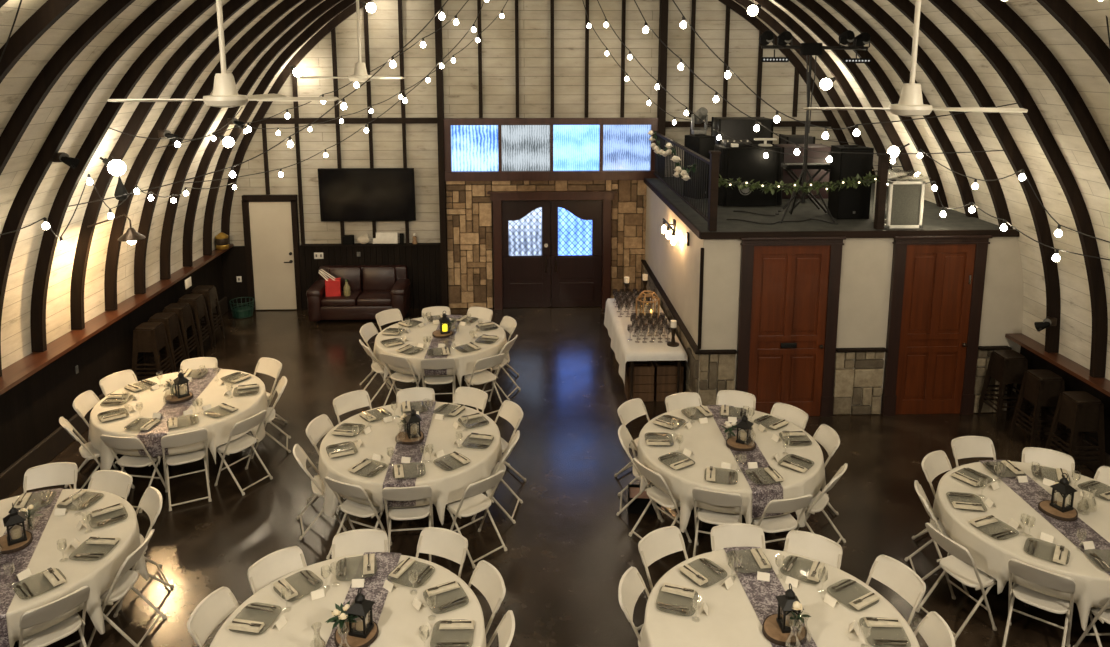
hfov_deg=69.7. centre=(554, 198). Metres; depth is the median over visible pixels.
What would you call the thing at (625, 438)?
folding chair
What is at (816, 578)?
napkin
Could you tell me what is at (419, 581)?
spoon
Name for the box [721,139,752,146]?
mixing console
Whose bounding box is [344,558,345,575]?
knife
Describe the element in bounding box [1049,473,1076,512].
lantern
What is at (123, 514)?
knife
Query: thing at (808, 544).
folding chair
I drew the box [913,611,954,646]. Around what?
folding chair
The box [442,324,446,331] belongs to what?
candle
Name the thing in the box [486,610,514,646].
folding chair
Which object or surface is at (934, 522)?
folding chair
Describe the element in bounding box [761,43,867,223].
lighting stand
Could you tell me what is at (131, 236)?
lamp
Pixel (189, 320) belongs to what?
metal stool
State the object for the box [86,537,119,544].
napkin
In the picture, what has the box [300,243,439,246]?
trim
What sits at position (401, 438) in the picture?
wood slice
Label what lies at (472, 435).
napkin
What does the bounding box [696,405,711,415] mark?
napkin
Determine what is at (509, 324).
folding chair
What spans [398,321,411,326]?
napkin
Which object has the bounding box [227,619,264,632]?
napkin
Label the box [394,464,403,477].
napkin
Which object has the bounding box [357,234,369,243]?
cloth bundle
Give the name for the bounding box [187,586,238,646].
folding chair
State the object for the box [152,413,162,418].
place card
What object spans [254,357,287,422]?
folding chair
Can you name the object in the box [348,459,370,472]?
napkin
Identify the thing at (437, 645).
spoon
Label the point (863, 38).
light
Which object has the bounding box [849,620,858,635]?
place card
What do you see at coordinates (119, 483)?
folding chair
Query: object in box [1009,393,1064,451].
metal stool
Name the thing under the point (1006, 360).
metal stool
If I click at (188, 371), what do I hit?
napkin
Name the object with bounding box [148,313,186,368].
metal stool
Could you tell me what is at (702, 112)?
stage light
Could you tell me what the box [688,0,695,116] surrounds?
trim
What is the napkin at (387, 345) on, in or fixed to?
on the glass plate
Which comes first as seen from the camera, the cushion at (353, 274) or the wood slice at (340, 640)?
the wood slice at (340, 640)
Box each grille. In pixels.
[698,138,714,197]
[838,150,872,217]
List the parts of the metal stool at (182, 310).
seat, leg, leg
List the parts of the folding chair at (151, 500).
seat, backrest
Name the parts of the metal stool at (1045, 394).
leg, leg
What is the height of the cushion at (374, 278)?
0.481 m
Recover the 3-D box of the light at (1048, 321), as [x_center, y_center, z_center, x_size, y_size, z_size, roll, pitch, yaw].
[5.990,1.547,9.742,0.259,0.176,0.158,0,10,-2]
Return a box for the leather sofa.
[306,265,410,323]
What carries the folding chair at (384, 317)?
on the floor at (563, 565)
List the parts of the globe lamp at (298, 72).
globe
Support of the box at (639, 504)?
on the floor at (563, 565)
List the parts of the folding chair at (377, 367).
backrest, seat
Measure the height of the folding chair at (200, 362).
0.840 m
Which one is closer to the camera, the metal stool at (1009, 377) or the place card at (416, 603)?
the place card at (416, 603)
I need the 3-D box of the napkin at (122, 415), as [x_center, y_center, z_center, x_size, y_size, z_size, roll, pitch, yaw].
[-4.862,2.412,8.787,0.240,0.018,0.086,-7,12,-35]
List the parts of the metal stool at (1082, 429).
leg, leg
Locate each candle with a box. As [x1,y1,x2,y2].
[11,525,21,538]
[179,386,185,394]
[355,616,366,630]
[410,424,416,433]
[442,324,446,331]
[624,276,628,282]
[643,274,647,280]
[649,309,653,321]
[671,320,676,327]
[740,430,746,440]
[785,611,793,626]
[1057,494,1066,506]
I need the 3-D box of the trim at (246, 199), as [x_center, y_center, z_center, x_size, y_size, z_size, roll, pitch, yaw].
[-5.268,1.031,14.893,0.988,2.208,0.100,0,10,-2]
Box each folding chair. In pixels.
[17,586,89,646]
[23,462,77,492]
[59,416,99,488]
[72,390,118,470]
[87,529,166,646]
[88,470,132,500]
[99,370,137,396]
[100,434,165,512]
[119,486,173,610]
[161,428,211,510]
[180,357,217,370]
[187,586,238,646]
[214,410,272,495]
[247,546,306,593]
[251,376,290,458]
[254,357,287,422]
[293,444,346,539]
[306,414,343,502]
[324,477,391,558]
[332,529,387,558]
[333,390,371,422]
[359,339,396,401]
[360,322,383,384]
[376,309,402,330]
[380,353,421,405]
[382,485,433,561]
[396,387,434,403]
[416,527,467,576]
[420,358,456,403]
[422,306,450,316]
[447,470,506,568]
[452,387,487,412]
[463,353,504,414]
[467,307,492,320]
[468,560,505,634]
[471,430,522,523]
[482,335,520,399]
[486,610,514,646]
[491,400,526,491]
[494,316,518,375]
[614,398,649,476]
[616,425,659,518]
[618,566,649,646]
[629,458,691,542]
[636,526,687,630]
[665,392,701,411]
[692,487,741,556]
[710,523,764,550]
[716,390,755,409]
[751,494,812,550]
[770,402,807,429]
[784,530,842,568]
[796,424,839,516]
[796,463,847,543]
[866,554,925,624]
[904,480,968,593]
[912,450,951,539]
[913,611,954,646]
[916,523,996,641]
[951,436,995,466]
[1002,558,1075,646]
[1022,447,1074,472]
[1073,600,1109,646]
[1094,466,1109,484]
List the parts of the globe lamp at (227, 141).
globe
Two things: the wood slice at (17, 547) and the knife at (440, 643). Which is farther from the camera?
the wood slice at (17, 547)
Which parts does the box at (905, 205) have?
panel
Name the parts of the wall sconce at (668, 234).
bulb, bulb, wall plate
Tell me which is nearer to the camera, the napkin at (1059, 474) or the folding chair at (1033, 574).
the folding chair at (1033, 574)
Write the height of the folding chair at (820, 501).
0.840 m
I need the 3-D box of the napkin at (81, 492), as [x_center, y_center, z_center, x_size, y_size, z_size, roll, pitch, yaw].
[-4.339,2.689,7.182,0.086,0.018,0.240,2,10,11]
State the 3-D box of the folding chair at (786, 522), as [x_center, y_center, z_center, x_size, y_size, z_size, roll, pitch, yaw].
[2.056,3.033,7.356,0.448,0.840,0.500,-3,10,-15]
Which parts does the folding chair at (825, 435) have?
backrest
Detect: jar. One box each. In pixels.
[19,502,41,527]
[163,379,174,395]
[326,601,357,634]
[397,413,408,431]
[444,317,454,330]
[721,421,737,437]
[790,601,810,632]
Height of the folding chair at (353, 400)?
0.840 m
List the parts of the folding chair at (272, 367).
backrest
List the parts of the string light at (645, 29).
bulb, bulb, bulb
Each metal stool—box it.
[132,322,174,374]
[134,334,173,375]
[135,337,172,373]
[135,342,172,378]
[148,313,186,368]
[148,324,185,371]
[148,327,184,375]
[149,332,184,374]
[162,303,199,357]
[162,313,199,360]
[162,317,199,364]
[162,322,199,368]
[176,294,212,345]
[176,312,212,357]
[187,304,212,349]
[187,308,212,353]
[189,285,223,335]
[189,291,223,338]
[189,303,224,346]
[191,299,223,342]
[978,363,1028,420]
[978,367,1028,425]
[978,372,1027,429]
[979,350,1029,416]
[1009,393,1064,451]
[1010,383,1065,445]
[1010,388,1065,450]
[1011,369,1066,440]
[1045,391,1105,465]
[1047,406,1102,465]
[1048,412,1101,465]
[1049,416,1100,466]
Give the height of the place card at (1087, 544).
0.049 m
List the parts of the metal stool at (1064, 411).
leg, leg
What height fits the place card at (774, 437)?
0.049 m
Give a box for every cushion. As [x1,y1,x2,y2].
[321,290,361,306]
[328,266,361,290]
[357,290,390,305]
[362,266,396,290]
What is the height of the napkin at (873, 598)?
0.018 m
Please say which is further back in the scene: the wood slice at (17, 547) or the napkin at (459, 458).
the napkin at (459, 458)
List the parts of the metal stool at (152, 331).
leg, seat, leg, leg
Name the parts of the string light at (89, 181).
bulb, bulb, bulb, bulb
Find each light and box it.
[0,0,21,61]
[0,174,236,248]
[53,152,78,168]
[68,0,447,206]
[109,107,241,146]
[155,0,468,148]
[158,130,178,142]
[185,0,488,182]
[227,118,243,128]
[242,0,507,134]
[582,0,855,143]
[597,0,902,166]
[634,0,1002,162]
[672,0,1016,138]
[691,107,707,134]
[759,30,773,47]
[777,31,792,48]
[839,30,854,47]
[854,32,870,49]
[887,155,1109,261]
[917,147,1109,242]
[1002,0,1109,46]
[1034,317,1056,331]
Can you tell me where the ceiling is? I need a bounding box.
[0,0,1109,379]
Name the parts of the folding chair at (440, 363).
backrest, seat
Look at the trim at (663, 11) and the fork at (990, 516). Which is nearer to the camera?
the fork at (990, 516)
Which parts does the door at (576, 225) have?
handle, pane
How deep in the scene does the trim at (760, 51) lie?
14.67 m
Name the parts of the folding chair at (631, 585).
backrest, seat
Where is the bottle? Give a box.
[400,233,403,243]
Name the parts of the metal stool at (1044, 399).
leg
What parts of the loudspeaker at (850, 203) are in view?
carry handle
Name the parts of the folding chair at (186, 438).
backrest, seat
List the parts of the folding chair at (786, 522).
seat, backrest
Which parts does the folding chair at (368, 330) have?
backrest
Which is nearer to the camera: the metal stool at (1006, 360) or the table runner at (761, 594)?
the table runner at (761, 594)
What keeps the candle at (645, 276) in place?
on the candle holder at (645, 276)
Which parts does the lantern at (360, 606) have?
frame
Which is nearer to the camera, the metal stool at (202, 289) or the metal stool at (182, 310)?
the metal stool at (182, 310)
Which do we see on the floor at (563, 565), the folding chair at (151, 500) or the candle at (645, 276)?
the folding chair at (151, 500)
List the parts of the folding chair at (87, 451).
backrest, seat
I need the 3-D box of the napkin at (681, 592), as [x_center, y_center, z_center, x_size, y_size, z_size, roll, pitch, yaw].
[0.914,2.908,5.918,0.240,0.018,0.086,4,10,20]
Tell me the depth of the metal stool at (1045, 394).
9.52 m
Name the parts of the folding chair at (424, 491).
backrest, seat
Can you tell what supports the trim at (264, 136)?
attached to the wall at (460, 78)
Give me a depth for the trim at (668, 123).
14.79 m
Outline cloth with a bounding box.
[604,298,687,385]
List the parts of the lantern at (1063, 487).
frame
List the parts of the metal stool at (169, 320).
seat, leg, leg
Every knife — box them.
[22,582,32,595]
[77,553,103,555]
[81,493,98,506]
[97,514,125,523]
[246,606,273,611]
[300,571,314,585]
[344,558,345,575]
[413,565,429,582]
[436,642,468,644]
[437,596,466,607]
[657,602,688,609]
[699,558,719,573]
[732,550,742,567]
[787,556,797,571]
[791,456,811,463]
[835,581,855,591]
[874,639,907,642]
[949,494,974,496]
[964,468,985,478]
[991,530,1011,536]
[1031,541,1037,554]
[1093,553,1109,568]
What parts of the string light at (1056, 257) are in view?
bulb, bulb, bulb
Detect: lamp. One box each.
[87,214,145,243]
[99,157,125,175]
[111,156,127,200]
[217,134,233,146]
[289,65,302,76]
[359,0,375,12]
[747,4,760,15]
[754,138,776,146]
[820,77,835,89]
[887,143,909,156]
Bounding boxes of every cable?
[726,218,837,223]
[733,210,781,215]
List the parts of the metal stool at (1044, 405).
leg, leg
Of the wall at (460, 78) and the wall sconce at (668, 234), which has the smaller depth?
the wall sconce at (668, 234)
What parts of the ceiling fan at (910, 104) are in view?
blade, motor, blade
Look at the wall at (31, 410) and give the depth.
9.91 m
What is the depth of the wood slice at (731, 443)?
8.12 m
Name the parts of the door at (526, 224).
pane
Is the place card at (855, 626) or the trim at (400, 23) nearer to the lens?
the place card at (855, 626)
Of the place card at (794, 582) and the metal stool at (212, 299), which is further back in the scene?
the metal stool at (212, 299)
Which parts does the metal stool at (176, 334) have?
leg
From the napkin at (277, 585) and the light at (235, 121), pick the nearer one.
the napkin at (277, 585)
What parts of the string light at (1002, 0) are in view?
cord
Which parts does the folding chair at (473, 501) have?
seat, backrest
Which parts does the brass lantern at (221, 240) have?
lid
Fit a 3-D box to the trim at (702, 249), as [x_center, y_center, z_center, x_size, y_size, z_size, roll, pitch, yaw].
[1.882,1.301,10.293,0.040,1.350,0.040,0,10,-2]
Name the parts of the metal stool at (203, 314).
leg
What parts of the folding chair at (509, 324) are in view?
backrest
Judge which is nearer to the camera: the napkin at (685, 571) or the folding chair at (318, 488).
the napkin at (685, 571)
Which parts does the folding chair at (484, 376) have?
seat, backrest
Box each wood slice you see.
[0,530,32,554]
[165,392,192,403]
[334,619,378,646]
[395,430,423,444]
[432,330,452,337]
[726,436,755,451]
[762,613,806,646]
[1038,500,1077,521]
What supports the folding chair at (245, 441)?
on the floor at (563, 565)
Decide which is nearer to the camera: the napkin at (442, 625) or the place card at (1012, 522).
the napkin at (442, 625)
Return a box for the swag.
[647,130,695,180]
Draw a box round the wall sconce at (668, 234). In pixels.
[662,218,675,244]
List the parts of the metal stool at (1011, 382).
leg, leg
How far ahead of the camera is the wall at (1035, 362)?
9.55 m
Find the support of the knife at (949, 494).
on the glass plate
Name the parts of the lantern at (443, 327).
frame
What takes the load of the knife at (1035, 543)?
on the glass plate
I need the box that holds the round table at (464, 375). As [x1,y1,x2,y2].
[419,375,464,386]
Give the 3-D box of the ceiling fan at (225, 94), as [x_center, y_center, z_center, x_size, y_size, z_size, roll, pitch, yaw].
[-2.162,-1.502,5.090,0.885,1.835,1.204,10,14,44]
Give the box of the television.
[317,168,415,221]
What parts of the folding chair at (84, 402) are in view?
backrest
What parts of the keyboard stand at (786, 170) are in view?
leg, support arm, leg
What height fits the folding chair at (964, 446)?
0.840 m
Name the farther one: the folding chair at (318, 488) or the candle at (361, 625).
the folding chair at (318, 488)
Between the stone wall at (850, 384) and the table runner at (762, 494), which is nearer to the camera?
the table runner at (762, 494)
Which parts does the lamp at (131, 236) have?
lamp shade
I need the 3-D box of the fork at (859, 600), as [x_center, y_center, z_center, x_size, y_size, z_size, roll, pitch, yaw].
[2.248,2.914,5.803,0.215,0.014,0.026,-6,11,-30]
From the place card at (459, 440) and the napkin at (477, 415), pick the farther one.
the napkin at (477, 415)
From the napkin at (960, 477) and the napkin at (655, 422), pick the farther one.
the napkin at (655, 422)
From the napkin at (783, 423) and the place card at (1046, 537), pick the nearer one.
the place card at (1046, 537)
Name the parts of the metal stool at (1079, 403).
leg, leg, seat, leg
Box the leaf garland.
[718,172,879,194]
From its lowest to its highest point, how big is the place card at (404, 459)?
0.049 m
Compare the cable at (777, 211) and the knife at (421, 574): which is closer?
the knife at (421, 574)
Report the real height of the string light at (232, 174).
3.960 m
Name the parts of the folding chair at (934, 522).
backrest, seat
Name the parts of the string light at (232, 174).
bulb, bulb, bulb, bulb, bulb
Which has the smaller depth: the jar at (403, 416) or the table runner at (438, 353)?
the jar at (403, 416)
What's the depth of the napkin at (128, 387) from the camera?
9.56 m
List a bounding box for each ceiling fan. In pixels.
[107,0,338,107]
[298,0,404,81]
[803,0,1027,116]
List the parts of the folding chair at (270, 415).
seat, backrest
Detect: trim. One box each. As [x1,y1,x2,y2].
[0,0,8,7]
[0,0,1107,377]
[0,0,1109,83]
[0,0,1109,189]
[0,244,233,394]
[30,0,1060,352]
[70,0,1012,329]
[104,0,978,310]
[134,0,947,293]
[160,0,913,279]
[183,0,895,266]
[203,0,875,254]
[221,0,848,243]
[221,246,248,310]
[241,195,301,310]
[259,118,436,123]
[262,124,269,194]
[292,71,298,117]
[294,124,304,244]
[299,246,441,309]
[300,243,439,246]
[331,28,338,117]
[336,124,344,243]
[363,6,371,117]
[368,124,375,237]
[398,0,405,117]
[402,124,408,243]
[434,0,447,306]
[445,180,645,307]
[477,0,482,117]
[487,190,616,309]
[515,0,518,117]
[550,0,553,117]
[585,0,588,117]
[620,0,625,116]
[641,260,1011,353]
[644,178,701,238]
[657,0,668,177]
[666,121,831,126]
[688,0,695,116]
[697,248,703,348]
[700,229,1019,238]
[722,6,729,116]
[735,236,845,416]
[756,31,762,116]
[792,68,798,116]
[792,127,795,134]
[880,235,992,415]
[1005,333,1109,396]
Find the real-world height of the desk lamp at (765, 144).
0.115 m
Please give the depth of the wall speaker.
11.05 m
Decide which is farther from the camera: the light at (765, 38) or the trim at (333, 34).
the trim at (333, 34)
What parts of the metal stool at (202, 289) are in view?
seat, leg, leg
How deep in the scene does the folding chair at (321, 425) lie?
8.58 m
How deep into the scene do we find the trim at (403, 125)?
14.67 m
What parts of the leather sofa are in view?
armrest, backrest, armrest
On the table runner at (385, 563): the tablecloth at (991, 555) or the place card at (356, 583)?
the place card at (356, 583)
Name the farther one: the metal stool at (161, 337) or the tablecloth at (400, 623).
the metal stool at (161, 337)
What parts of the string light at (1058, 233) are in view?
bulb, bulb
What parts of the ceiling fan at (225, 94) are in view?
blade, motor, blade, blade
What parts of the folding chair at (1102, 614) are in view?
seat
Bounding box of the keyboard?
[781,163,829,168]
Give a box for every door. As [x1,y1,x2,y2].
[249,202,296,309]
[502,200,550,307]
[551,200,602,306]
[748,245,829,415]
[895,244,975,414]
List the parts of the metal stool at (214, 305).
leg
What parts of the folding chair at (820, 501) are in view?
seat, backrest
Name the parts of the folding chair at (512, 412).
seat, backrest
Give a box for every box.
[342,235,353,244]
[628,484,660,514]
[731,143,738,146]
[872,169,930,228]
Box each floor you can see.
[7,307,1109,646]
[647,177,1000,231]
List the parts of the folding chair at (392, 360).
backrest, seat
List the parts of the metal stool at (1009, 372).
leg, leg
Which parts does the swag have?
flower, flower, flower, flower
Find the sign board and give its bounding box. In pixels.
[373,232,397,243]
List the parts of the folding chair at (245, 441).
seat, backrest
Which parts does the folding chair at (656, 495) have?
backrest, seat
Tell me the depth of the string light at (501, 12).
13.60 m
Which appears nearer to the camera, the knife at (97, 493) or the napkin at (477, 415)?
the knife at (97, 493)
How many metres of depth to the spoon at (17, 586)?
5.92 m
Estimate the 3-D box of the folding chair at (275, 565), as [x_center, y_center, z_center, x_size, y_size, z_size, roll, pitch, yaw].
[-2.057,3.237,6.176,0.500,0.840,0.448,10,14,44]
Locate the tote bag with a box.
[318,269,340,296]
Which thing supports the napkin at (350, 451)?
on the glass plate
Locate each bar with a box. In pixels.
[760,49,788,61]
[843,51,870,62]
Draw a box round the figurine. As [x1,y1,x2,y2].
[412,233,416,243]
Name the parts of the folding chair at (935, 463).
backrest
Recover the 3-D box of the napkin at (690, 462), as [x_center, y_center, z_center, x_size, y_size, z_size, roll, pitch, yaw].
[1.237,2.588,7.768,0.240,0.018,0.086,-6,12,-33]
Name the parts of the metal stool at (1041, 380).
leg, leg, seat, leg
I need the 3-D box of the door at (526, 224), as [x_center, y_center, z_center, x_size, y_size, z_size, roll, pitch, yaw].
[-0.540,1.068,15.055,0.915,2.060,0.153,0,10,-2]
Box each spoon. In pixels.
[16,584,27,596]
[74,555,98,557]
[97,516,123,525]
[251,603,276,608]
[305,570,318,582]
[417,568,431,583]
[435,645,464,646]
[440,600,465,609]
[659,605,686,612]
[704,558,723,571]
[782,556,792,569]
[832,579,850,588]
[875,642,905,645]
[950,492,973,495]
[997,531,1014,537]
[1089,552,1104,568]
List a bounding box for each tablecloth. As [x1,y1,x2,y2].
[0,489,148,646]
[88,369,267,469]
[210,554,485,646]
[318,402,501,524]
[371,315,509,386]
[638,406,826,532]
[640,548,919,646]
[930,461,1109,630]
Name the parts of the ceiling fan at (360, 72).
blade, motor, blade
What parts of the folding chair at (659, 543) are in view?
backrest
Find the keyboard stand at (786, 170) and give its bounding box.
[782,168,830,212]
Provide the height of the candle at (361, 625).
0.085 m
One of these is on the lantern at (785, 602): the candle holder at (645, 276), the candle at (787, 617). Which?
the candle at (787, 617)
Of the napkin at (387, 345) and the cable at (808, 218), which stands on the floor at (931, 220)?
the cable at (808, 218)
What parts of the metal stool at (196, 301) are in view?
seat, leg, leg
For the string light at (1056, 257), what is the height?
0.649 m
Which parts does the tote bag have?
handle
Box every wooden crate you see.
[624,361,653,401]
[652,360,682,400]
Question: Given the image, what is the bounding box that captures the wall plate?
[314,252,323,258]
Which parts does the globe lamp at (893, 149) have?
globe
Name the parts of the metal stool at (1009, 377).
leg, leg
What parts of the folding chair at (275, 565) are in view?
leg, leg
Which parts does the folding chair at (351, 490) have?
backrest, seat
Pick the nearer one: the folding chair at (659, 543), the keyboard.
the folding chair at (659, 543)
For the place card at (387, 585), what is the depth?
5.96 m
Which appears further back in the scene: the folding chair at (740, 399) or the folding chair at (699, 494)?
the folding chair at (740, 399)
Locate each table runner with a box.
[0,488,62,646]
[137,368,221,457]
[325,552,401,646]
[383,401,435,507]
[424,315,461,375]
[707,405,782,517]
[723,547,816,646]
[979,460,1109,574]
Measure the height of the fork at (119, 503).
0.014 m
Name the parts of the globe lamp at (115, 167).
globe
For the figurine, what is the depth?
14.90 m
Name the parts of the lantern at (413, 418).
frame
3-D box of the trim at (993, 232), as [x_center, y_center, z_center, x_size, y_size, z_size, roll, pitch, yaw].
[3.909,0.461,10.193,4.130,0.090,0.040,0,10,-2]
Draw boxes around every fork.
[48,567,59,580]
[62,489,81,501]
[88,537,114,539]
[92,503,119,512]
[232,621,260,626]
[278,580,293,594]
[367,554,370,570]
[392,558,409,573]
[427,581,455,590]
[440,620,470,623]
[665,585,693,591]
[683,565,704,579]
[755,548,766,564]
[783,460,803,468]
[811,562,819,575]
[853,593,874,603]
[866,617,897,621]
[955,472,977,482]
[956,503,981,505]
[975,515,994,521]
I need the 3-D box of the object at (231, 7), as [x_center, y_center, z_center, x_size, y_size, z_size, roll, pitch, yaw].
[0.016,-1.178,9.902,12.323,6.060,0.072,0,10,-2]
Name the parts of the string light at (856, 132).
bulb, bulb, bulb, bulb, bulb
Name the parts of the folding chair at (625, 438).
backrest, seat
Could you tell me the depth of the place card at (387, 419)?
8.73 m
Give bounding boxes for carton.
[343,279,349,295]
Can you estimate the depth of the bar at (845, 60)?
10.43 m
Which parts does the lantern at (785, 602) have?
frame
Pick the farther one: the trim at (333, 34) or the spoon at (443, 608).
the trim at (333, 34)
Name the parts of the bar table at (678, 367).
leg, leg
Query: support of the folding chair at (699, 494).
on the floor at (563, 565)
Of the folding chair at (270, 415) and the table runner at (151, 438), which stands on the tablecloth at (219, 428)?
the table runner at (151, 438)
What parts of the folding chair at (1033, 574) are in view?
seat, backrest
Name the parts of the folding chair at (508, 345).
seat, backrest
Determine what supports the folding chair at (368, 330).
on the floor at (563, 565)
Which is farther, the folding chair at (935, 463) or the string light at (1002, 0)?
the folding chair at (935, 463)
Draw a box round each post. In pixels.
[708,150,720,230]
[874,154,890,229]
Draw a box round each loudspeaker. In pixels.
[684,134,714,198]
[714,144,781,205]
[827,145,873,218]
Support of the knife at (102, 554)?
on the glass plate
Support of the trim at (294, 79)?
attached to the wall at (460, 78)
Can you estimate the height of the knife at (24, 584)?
0.016 m
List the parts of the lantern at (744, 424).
frame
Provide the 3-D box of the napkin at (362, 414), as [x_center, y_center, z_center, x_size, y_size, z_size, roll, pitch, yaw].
[-2.071,2.408,8.814,0.086,0.018,0.240,-9,13,-42]
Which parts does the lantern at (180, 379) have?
frame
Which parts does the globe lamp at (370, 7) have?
globe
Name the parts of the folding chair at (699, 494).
backrest, seat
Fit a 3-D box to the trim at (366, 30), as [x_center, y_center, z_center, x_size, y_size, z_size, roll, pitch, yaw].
[-3.376,-2.463,14.373,0.062,2.030,0.080,0,10,-2]
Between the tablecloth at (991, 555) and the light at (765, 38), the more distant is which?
the light at (765, 38)
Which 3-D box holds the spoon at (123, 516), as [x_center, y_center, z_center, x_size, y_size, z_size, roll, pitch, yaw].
[-3.796,2.760,6.810,0.202,0.014,0.030,-8,12,-38]
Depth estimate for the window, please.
14.73 m
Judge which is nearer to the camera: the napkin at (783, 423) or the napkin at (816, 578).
the napkin at (816, 578)
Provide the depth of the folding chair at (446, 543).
6.55 m
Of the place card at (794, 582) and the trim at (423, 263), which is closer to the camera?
the place card at (794, 582)
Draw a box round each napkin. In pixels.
[14,492,31,507]
[43,568,65,586]
[59,489,86,504]
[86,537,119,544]
[91,503,123,516]
[101,414,125,421]
[107,393,130,397]
[125,384,141,391]
[140,419,159,429]
[168,417,177,427]
[183,369,191,376]
[219,404,238,410]
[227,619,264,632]
[231,374,250,382]
[237,384,258,389]
[273,579,297,599]
[329,448,353,457]
[331,429,354,435]
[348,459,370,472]
[359,411,375,420]
[363,553,374,574]
[382,331,398,334]
[384,341,402,346]
[389,557,415,577]
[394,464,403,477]
[396,345,411,351]
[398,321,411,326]
[402,401,410,411]
[426,580,459,595]
[439,620,474,628]
[442,347,449,354]
[448,405,465,415]
[451,452,470,463]
[456,315,467,320]
[460,413,481,420]
[467,343,480,348]
[470,434,493,439]
[477,322,493,325]
[482,335,498,338]
[646,440,669,444]
[652,419,674,428]
[661,582,694,597]
[670,458,693,469]
[679,564,707,585]
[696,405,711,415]
[706,467,715,480]
[721,405,728,414]
[750,548,770,568]
[764,467,783,481]
[769,420,788,428]
[781,431,804,435]
[781,462,807,472]
[807,561,824,581]
[849,592,879,609]
[864,618,901,627]
[951,472,980,485]
[952,501,983,510]
[969,515,997,526]
[1001,460,1023,473]
[1053,545,1067,564]
[1056,468,1068,480]
[1100,491,1109,498]
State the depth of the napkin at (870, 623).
5.55 m
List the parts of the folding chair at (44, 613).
leg, seat, backrest, leg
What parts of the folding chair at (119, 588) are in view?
seat, backrest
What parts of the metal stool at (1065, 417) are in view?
leg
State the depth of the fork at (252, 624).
5.54 m
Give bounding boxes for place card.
[15,568,31,580]
[54,508,68,515]
[68,538,79,548]
[76,520,86,530]
[150,384,159,390]
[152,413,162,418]
[183,409,192,415]
[201,404,211,410]
[272,615,286,630]
[310,588,324,599]
[351,579,364,587]
[361,427,370,434]
[372,454,382,460]
[383,416,391,422]
[383,580,396,591]
[401,457,411,463]
[412,597,423,610]
[418,622,431,636]
[434,450,444,457]
[435,414,444,419]
[453,437,462,445]
[683,421,691,428]
[683,448,693,456]
[698,417,707,423]
[699,601,707,615]
[721,462,731,469]
[724,577,733,589]
[728,417,736,421]
[747,462,757,468]
[757,424,766,431]
[757,571,769,581]
[771,434,780,441]
[771,453,779,461]
[785,576,799,587]
[823,593,838,607]
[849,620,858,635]
[984,497,996,507]
[988,482,999,489]
[1008,518,1021,528]
[1015,476,1027,482]
[1040,532,1053,542]
[1042,478,1054,485]
[1079,541,1094,549]
[1080,489,1092,498]
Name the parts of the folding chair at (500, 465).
seat, backrest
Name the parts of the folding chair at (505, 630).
backrest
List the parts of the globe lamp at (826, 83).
globe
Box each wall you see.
[0,255,223,472]
[230,0,839,272]
[446,180,646,307]
[643,265,698,392]
[645,186,700,344]
[698,237,1022,411]
[699,349,1003,414]
[1016,346,1109,454]
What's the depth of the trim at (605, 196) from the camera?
14.86 m
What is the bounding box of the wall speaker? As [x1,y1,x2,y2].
[686,232,689,245]
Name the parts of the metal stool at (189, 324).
leg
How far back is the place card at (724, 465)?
7.73 m
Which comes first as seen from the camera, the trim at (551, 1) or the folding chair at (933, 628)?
the folding chair at (933, 628)
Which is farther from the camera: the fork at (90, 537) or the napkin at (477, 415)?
the napkin at (477, 415)
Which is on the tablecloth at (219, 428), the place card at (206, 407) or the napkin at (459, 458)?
the place card at (206, 407)
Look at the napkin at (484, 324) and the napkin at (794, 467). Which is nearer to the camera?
the napkin at (794, 467)
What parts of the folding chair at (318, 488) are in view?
backrest, seat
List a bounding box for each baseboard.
[0,297,227,499]
[1011,392,1109,471]
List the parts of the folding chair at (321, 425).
backrest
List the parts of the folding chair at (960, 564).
backrest, seat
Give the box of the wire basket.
[229,297,254,318]
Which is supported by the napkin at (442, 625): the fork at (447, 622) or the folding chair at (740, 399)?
the fork at (447, 622)
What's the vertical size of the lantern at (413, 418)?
0.326 m
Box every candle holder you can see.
[621,276,630,301]
[641,274,648,300]
[667,320,678,346]
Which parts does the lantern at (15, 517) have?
frame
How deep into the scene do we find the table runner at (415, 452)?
7.94 m
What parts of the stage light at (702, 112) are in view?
yoke arm, yoke arm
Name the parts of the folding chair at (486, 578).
backrest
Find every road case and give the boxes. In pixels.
[711,117,773,143]
[773,144,830,198]
[779,134,814,143]
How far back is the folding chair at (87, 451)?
8.66 m
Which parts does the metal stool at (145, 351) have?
leg, leg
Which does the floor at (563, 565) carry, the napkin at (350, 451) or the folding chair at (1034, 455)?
the folding chair at (1034, 455)
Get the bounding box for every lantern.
[3,503,26,545]
[173,369,189,398]
[215,232,228,249]
[345,587,374,637]
[405,406,421,438]
[439,311,449,333]
[635,291,659,325]
[736,412,752,444]
[775,583,803,632]
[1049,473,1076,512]
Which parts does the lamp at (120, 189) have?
lamp shade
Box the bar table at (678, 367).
[630,360,679,399]
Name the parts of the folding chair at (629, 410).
leg, backrest, seat, leg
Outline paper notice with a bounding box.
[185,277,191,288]
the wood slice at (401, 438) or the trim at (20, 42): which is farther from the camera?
the wood slice at (401, 438)
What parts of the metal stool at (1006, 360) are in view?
leg, leg, seat, leg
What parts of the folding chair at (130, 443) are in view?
backrest, seat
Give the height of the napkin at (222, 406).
0.018 m

